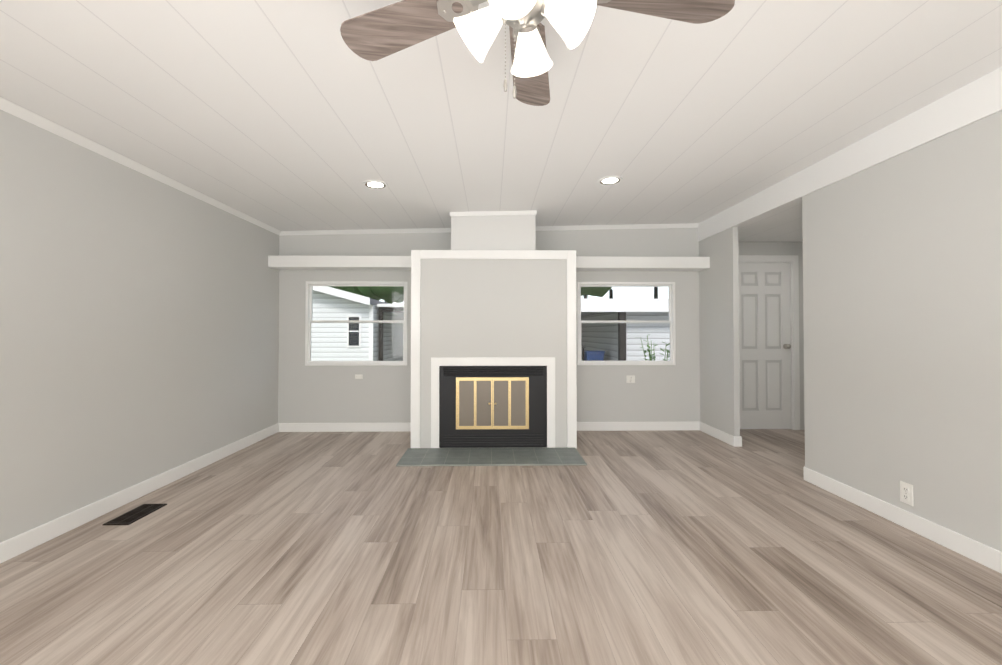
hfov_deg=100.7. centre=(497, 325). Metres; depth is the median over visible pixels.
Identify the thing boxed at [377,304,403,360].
porch post
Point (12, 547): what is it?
baseboard
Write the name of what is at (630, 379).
electrical outlet
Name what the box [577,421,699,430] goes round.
baseboard
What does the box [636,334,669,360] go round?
potted shrub
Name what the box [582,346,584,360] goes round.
base cabinet
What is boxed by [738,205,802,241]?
ceiling
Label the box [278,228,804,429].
wall
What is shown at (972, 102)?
beam
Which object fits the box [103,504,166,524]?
floor vent
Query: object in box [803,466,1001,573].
baseboard
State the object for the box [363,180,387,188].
recessed light
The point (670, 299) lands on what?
window
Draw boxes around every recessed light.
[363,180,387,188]
[597,176,622,185]
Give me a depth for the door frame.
4.78 m
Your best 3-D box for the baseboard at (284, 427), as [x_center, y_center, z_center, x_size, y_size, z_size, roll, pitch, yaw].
[-1.651,1.150,4.686,1.598,0.100,0.014,0,-1,-1]
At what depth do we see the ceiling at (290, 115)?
2.12 m
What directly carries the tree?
on the ground
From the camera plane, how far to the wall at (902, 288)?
2.41 m
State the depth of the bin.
8.81 m
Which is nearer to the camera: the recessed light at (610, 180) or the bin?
the recessed light at (610, 180)
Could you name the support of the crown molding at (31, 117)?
attached to the wall at (139, 327)
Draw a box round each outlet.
[355,374,362,378]
[626,375,634,382]
[900,481,913,505]
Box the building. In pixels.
[581,299,669,360]
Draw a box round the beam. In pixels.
[698,67,1001,240]
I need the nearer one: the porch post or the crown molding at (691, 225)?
the crown molding at (691, 225)
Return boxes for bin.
[584,350,604,360]
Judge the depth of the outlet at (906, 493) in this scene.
2.38 m
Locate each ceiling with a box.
[0,0,1001,230]
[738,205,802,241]
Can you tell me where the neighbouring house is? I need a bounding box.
[311,286,403,360]
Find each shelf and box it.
[268,256,410,270]
[576,256,709,270]
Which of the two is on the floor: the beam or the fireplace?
the fireplace
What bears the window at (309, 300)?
in the wall at (382, 394)
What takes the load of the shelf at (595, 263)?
attached to the wall at (382, 394)
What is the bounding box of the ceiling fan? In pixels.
[340,0,734,105]
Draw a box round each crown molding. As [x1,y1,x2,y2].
[0,97,281,235]
[282,223,698,235]
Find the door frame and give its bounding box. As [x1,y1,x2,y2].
[738,255,799,429]
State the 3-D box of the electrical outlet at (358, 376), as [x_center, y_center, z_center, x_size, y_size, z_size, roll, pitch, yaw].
[-1.575,0.580,4.699,0.085,0.050,0.007,0,-1,-1]
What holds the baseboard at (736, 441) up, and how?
attached to the wall at (902, 288)
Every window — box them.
[305,281,406,365]
[577,282,675,364]
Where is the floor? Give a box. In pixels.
[0,429,1001,664]
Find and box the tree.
[328,286,657,303]
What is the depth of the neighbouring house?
9.71 m
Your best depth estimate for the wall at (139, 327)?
2.63 m
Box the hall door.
[738,263,791,428]
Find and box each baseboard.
[0,423,279,563]
[280,423,410,431]
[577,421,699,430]
[700,422,741,446]
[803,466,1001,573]
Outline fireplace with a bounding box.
[396,210,586,465]
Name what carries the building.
on the deck
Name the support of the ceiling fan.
hanging from the ceiling at (290, 115)
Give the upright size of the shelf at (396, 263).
0.125 m
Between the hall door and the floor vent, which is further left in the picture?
the floor vent
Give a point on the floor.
(684, 547)
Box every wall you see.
[0,109,278,542]
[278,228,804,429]
[699,111,1001,551]

